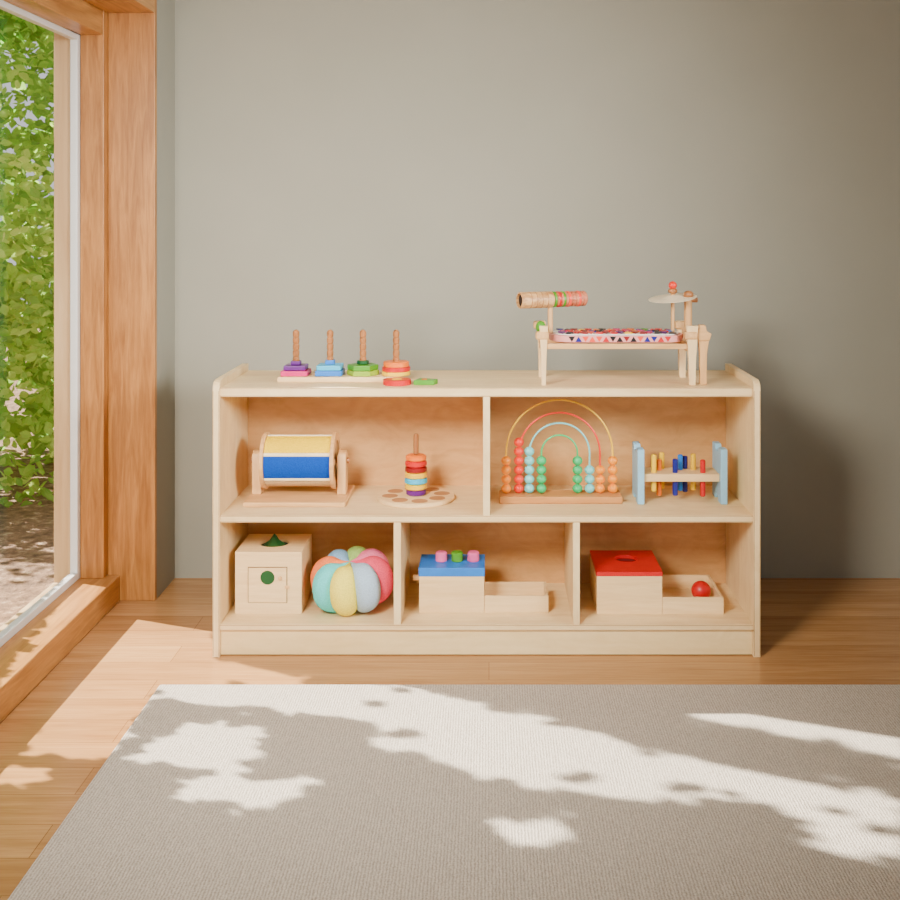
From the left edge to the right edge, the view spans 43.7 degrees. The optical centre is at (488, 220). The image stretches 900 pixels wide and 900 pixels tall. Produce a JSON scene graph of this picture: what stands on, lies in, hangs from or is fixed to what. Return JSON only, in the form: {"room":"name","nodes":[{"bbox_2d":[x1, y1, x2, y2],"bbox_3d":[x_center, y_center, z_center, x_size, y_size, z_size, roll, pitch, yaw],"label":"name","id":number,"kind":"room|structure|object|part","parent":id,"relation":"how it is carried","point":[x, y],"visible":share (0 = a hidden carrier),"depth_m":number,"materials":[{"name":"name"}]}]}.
{"room":"children's room","nodes":[
{"label":"children's room","id":0,"kind":"room"},
{"bbox_2d":[79,0,174,637],"bbox_3d":[-0.988,-0.177,0.426,0.264,2.500,5.252,0,0,0],"label":"wall","id":1,"kind":"structure","parent":0,"point":[165,8],"depth_m":2.96,"materials":[{"name":"beige paint"}]},
{"bbox_2d":[0,0,156,722],"bbox_3d":[-0.978,0.188,1.583,0.245,1.670,2.605,0,0,0],"label":"window","id":2,"kind":"structure","parent":1,"relation":"in","point":[105,75],"depth_m":2.84,"materials":[{"name":"brown wood"}]},
{"bbox_3d":[-1.079,0.238,1.583,0.043,1.570,2.605,0,0,0],"label":"frame","id":3,"kind":"part","parent":2,"relation":"part of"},
{"bbox_3d":[-1.007,-0.502,1.584,0.058,0.061,2.508,0,0,0],"label":"head rail","id":4,"kind":"part","parent":2,"relation":"part of","materials":[{"name":"brown wood"}]},
{"bbox_3d":[-0.998,0.940,1.584,0.105,0.067,2.568,0,0,0],"label":"sill","id":5,"kind":"part","parent":2,"relation":"part of","materials":[{"name":"brown wood"}]},
{"bbox_3d":[-1.006,0.130,1.583,0.060,1.553,2.605,0,0,0],"label":"frame","id":6,"kind":"part","parent":2,"relation":"part of","materials":[{"name":"brown wood"}]},
{"bbox_2d":[0,578,899,899],"bbox_3d":[0.727,1.023,0.426,3.347,0.100,5.252,0,0,0],"label":"floor","id":7,"kind":"structure","parent":0,"point":[57,739],"depth_m":2.42,"materials":[{"name":"brown wood"}]},
{"bbox_2d":[8,685,899,899],"bbox_3d":[0.507,0.969,1.417,2.386,0.009,1.833,0,0,0],"label":"rug","id":8,"kind":"object","parent":7,"relation":"on","point":[211,792],"visible":1,"depth_m":1.87,"materials":[{"name":"fabric"}]},
{"bbox_2d":[213,363,760,656],"bbox_3d":[-0.005,0.664,2.648,1.222,0.617,0.303,0,0,0],"label":"storage shelf","id":9,"kind":"object","parent":7,"relation":"on","point":[463,422],"visible":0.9,"depth_m":2.68,"materials":[{"name":"brown wood"}]},
{"bbox_3d":[-0.609,0.664,2.648,0.016,0.617,0.303,0,0,0],"label":"panel","id":10,"kind":"part","parent":9,"relation":"part of","materials":[{"name":"brown wood"}]},
{"bbox_2d":[235,533,311,613],"bbox_3d":[-0.506,0.820,2.641,0.153,0.164,0.160,0,0,0],"label":"box","id":11,"kind":"object","parent":9,"relation":"on","point":[273,571],"visible":1,"depth_m":2.57,"materials":[{"name":"brown wood"}]},
{"bbox_3d":[-0.508,0.835,2.569,0.087,0.079,0.004,0,0,0],"label":"door","id":12,"kind":"part","parent":11,"relation":"part of","materials":[{"name":"brown wood"}]},
{"bbox_3d":[-0.506,0.835,2.575,0.153,0.134,0.008,0,0,0],"label":"panel","id":13,"kind":"part","parent":11,"relation":"part of","materials":[{"name":"brown wood"}]},
{"bbox_3d":[-0.506,0.764,2.646,0.153,0.008,0.150,0,0,0],"label":"lid","id":14,"kind":"part","parent":11,"relation":"part of","materials":[{"name":"brown wood"}]},
{"bbox_2d":[243,432,353,506],"bbox_3d":[-0.449,0.581,2.665,0.236,0.156,0.180,0,0,0],"label":"drum","id":15,"kind":"object","parent":9,"relation":"on","point":[288,470],"visible":1,"depth_m":2.62,"materials":[{"name":"brown wood"}]},
{"bbox_3d":[-0.550,0.596,2.665,0.022,0.102,0.036,0,0,0],"label":"post","id":16,"kind":"part","parent":15,"relation":"part of","materials":[{"name":"brown wood"}]},
{"bbox_3d":[-0.449,0.575,2.611,0.154,0.051,0.011,0,0,0],"label":"fabric panel","id":17,"kind":"part","parent":15,"relation":"part of","materials":[{"name":"blue fabric"}]},
{"bbox_3d":[-0.449,0.619,2.645,0.154,0.022,0.049,0,0,0],"label":"fabric panel","id":18,"kind":"part","parent":15,"relation":"part of","materials":[{"name":"beige fabric"}]},
{"bbox_3d":[-0.449,0.526,2.635,0.154,0.032,0.045,0,0,0],"label":"fabric panel","id":19,"kind":"part","parent":15,"relation":"part of","materials":[{"name":"yellow fabric"}]},
{"bbox_3d":[-0.449,0.653,2.665,0.236,0.011,0.180,0,0,0],"label":"board","id":20,"kind":"part","parent":15,"relation":"part of","materials":[{"name":"brown wood"}]},
{"bbox_3d":[-0.349,0.596,2.665,0.022,0.102,0.036,0,0,0],"label":"post","id":21,"kind":"part","parent":15,"relation":"part of","materials":[{"name":"brown wood"}]},
{"bbox_2d":[277,330,409,381],"bbox_3d":[-0.338,0.314,2.629,0.305,0.118,0.078,0,0,0],"label":"stacking toy","id":22,"kind":"object","parent":9,"relation":"on","point":[295,371],"visible":0.99,"depth_m":2.60,"materials":[{"name":"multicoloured wood"}]},
{"bbox_3d":[-0.347,0.367,2.629,0.285,0.012,0.078,0,0,0],"label":"board","id":23,"kind":"part","parent":22,"relation":"part of","materials":[{"name":"brown wood"}]},
{"bbox_2d":[310,546,393,615],"bbox_3d":[-0.319,0.837,2.606,0.188,0.131,0.188,0,0,30],"label":"ball","id":24,"kind":"object","parent":9,"relation":"on","point":[343,582],"visible":1,"depth_m":2.54,"materials":[{"name":"multicoloured fabric"}]},
{"bbox_2d":[383,377,410,385],"bbox_3d":[-0.210,0.367,2.557,0.064,0.013,0.064,0,0,0],"label":"stacking ring","id":25,"kind":"object","parent":9,"relation":"on","point":[393,381],"visible":1,"depth_m":2.54,"materials":[{"name":"red paint"}]},
{"bbox_2d":[377,433,454,508],"bbox_3d":[-0.173,0.581,2.655,0.185,0.155,0.185,0,0,0],"label":"stacking toy","id":26,"kind":"object","parent":9,"relation":"on","point":[415,494],"visible":1,"depth_m":2.63,"materials":[{"name":"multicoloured wood"}]},
{"bbox_2d":[414,378,437,384],"bbox_3d":[-0.143,0.367,2.562,0.047,0.012,0.046,0,0,15],"label":"stacking ring","id":27,"kind":"object","parent":9,"relation":"on","point":[420,381],"visible":1,"depth_m":2.54,"materials":[{"name":"green paint"}]},
{"bbox_2d":[413,550,547,612],"bbox_3d":[-0.019,0.839,2.630,0.313,0.126,0.107,0,0,0],"label":"box","id":28,"kind":"object","parent":9,"relation":"on","point":[453,582],"visible":1,"depth_m":2.58,"materials":[{"name":"brown wood"}]},
{"bbox_3d":[-0.086,0.808,2.630,0.152,0.020,0.107,0,0,0],"label":"lid","id":29,"kind":"part","parent":28,"relation":"part of","materials":[{"name":"blue paint"}]},
{"bbox_2d":[484,582,547,612],"bbox_3d":[0.063,0.882,2.630,0.148,0.039,0.103,0,0,0],"label":"tray","id":30,"kind":"object","parent":28,"relation":"attached to","point":[500,597],"depth_m":2.58,"materials":[{"name":"beige wood"}]},
{"bbox_3d":[-0.005,0.668,2.793,1.191,0.550,0.007,0,0,0],"label":"panel","id":31,"kind":"part","parent":9,"relation":"part of","materials":[{"name":"brown wood"}]},
{"bbox_2d":[499,399,622,503],"bbox_3d":[0.168,0.539,2.640,0.287,0.239,0.070,0,0,0],"label":"abacus","id":32,"kind":"object","parent":9,"relation":"on","point":[520,494],"visible":1,"depth_m":2.63,"materials":[{"name":"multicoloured wood"}]},
{"bbox_2d":[516,281,710,385],"bbox_3d":[0.284,0.257,2.610,0.444,0.232,0.150,0,0,0],"label":"toy","id":33,"kind":"object","parent":9,"relation":"on","point":[686,336],"visible":1,"depth_m":2.56,"materials":[{"name":"brown wood"}]},
{"bbox_3d":[0.124,0.305,2.675,0.020,0.135,0.014,0,0,0],"label":"leg","id":34,"kind":"part","parent":33,"relation":"part of","materials":[{"name":"brown wood"}]},
{"bbox_3d":[0.124,0.305,2.545,0.020,0.135,0.014,0,0,0],"label":"leg","id":35,"kind":"part","parent":33,"relation":"part of","materials":[{"name":"brown wood"}]},
{"bbox_3d":[0.143,0.235,2.615,0.012,0.075,0.012,0,0,0],"label":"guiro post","id":36,"kind":"part","parent":33,"relation":"part of","materials":[{"name":"brown wood"}]},
{"bbox_3d":[0.294,0.285,2.672,0.352,0.012,0.010,0,0,0],"label":"long rail","id":37,"kind":"part","parent":33,"relation":"part of","materials":[{"name":"brown wood"}]},
{"bbox_3d":[0.294,0.285,2.548,0.352,0.012,0.010,0,0,0],"label":"long rail","id":38,"kind":"part","parent":33,"relation":"part of","materials":[{"name":"brown wood"}]},
{"bbox_3d":[0.428,0.214,2.610,0.008,0.118,0.008,0,0,0],"label":"cymbal rod","id":39,"kind":"part","parent":33,"relation":"part of","materials":[{"name":"brown wood"}]},
{"bbox_3d":[0.461,0.305,2.675,0.027,0.135,0.014,0,0,0],"label":"leg","id":40,"kind":"part","parent":33,"relation":"part of","materials":[{"name":"brown wood"}]},
{"bbox_3d":[0.462,0.224,2.600,0.018,0.098,0.018,0,0,0],"label":"upright post","id":41,"kind":"part","parent":33,"relation":"part of","materials":[{"name":"brown wood"}]},
{"bbox_3d":[0.461,0.305,2.545,0.027,0.135,0.014,0,0,0],"label":"leg","id":42,"kind":"part","parent":33,"relation":"part of","materials":[{"name":"brown wood"}]},
{"bbox_3d":[0.489,0.321,2.558,0.025,0.104,0.012,0,0,0],"label":"leg","id":43,"kind":"part","parent":33,"relation":"part of","materials":[{"name":"brown wood"}]},
{"bbox_2d":[590,550,723,614],"bbox_3d":[0.392,0.853,2.651,0.292,0.098,0.171,0,0,0],"label":"box","id":44,"kind":"object","parent":9,"relation":"on","point":[622,582],"visible":0.99,"depth_m":2.57,"materials":[{"name":"brown wood"}]},
{"bbox_3d":[0.322,0.809,2.651,0.152,0.010,0.171,0,0,0],"label":"lid","id":45,"kind":"part","parent":44,"relation":"part of","materials":[{"name":"red paint"}]},
{"bbox_2d":[662,575,723,613],"bbox_3d":[0.468,0.882,2.651,0.140,0.039,0.167,0,0,0],"label":"tray","id":46,"kind":"object","parent":44,"relation":"attached to","point":[677,597],"depth_m":2.57,"materials":[{"name":"beige wood"}]},
{"bbox_2d":[691,581,710,596],"bbox_3d":[0.500,0.872,2.640,0.046,0.046,0.046,0,0,0],"label":"ball","id":47,"kind":"object","parent":44,"relation":"in","point":[699,588],"visible":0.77,"depth_m":2.62,"materials":[{"name":"paint"}]},
{"bbox_2d":[632,441,726,503],"bbox_3d":[0.450,0.595,2.650,0.209,0.128,0.100,0,0,0],"label":"toy","id":48,"kind":"object","parent":9,"relation":"on","point":[679,474],"visible":1,"depth_m":2.62,"materials":[{"name":"blue paint"}]},
{"bbox_3d":[0.353,0.595,2.650,0.016,0.128,0.100,0,0,0],"label":"panel","id":49,"kind":"part","parent":48,"relation":"part of","materials":[{"name":"blue paint"}]},
{"bbox_3d":[0.546,0.595,2.650,0.016,0.128,0.100,0,0,0],"label":"panel","id":50,"kind":"part","parent":48,"relation":"part of","materials":[{"name":"blue paint"}]},
{"bbox_3d":[0.598,0.664,2.648,0.016,0.617,0.303,0,0,0],"label":"panel","id":51,"kind":"part","parent":9,"relation":"part of","materials":[{"name":"brown wood"}]},
{"bbox_2d":[175,0,899,577],"bbox_3d":[0.740,-0.177,3.126,3.720,2.500,0.148,0,0,0],"label":"wall","id":52,"kind":"structure","parent":0,"point":[415,168],"depth_m":3.05,"materials":[{"name":"beige paint"}]},
{"label":"outside","id":53,"kind":"structure","parent":0,"visible":0},
{"bbox_2d":[0,316,53,712],"bbox_3d":[-6.562,1.148,4.000,10.875,0.250,16.000,0,0,0],"label":"ground","id":54,"kind":"structure","parent":53,"point":[27,531],"depth_m":3.59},
{"bbox_2d":[0,9,53,507],"bbox_3d":[-2.152,-0.606,4.382,2.298,3.584,1.688,0,0,0],"label":"foliage","id":55,"kind":"object","parent":54,"relation":"on","point":[30,279],"visible":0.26,"depth_m":4.18,"materials":[{"name":"green plant"}]}
]}

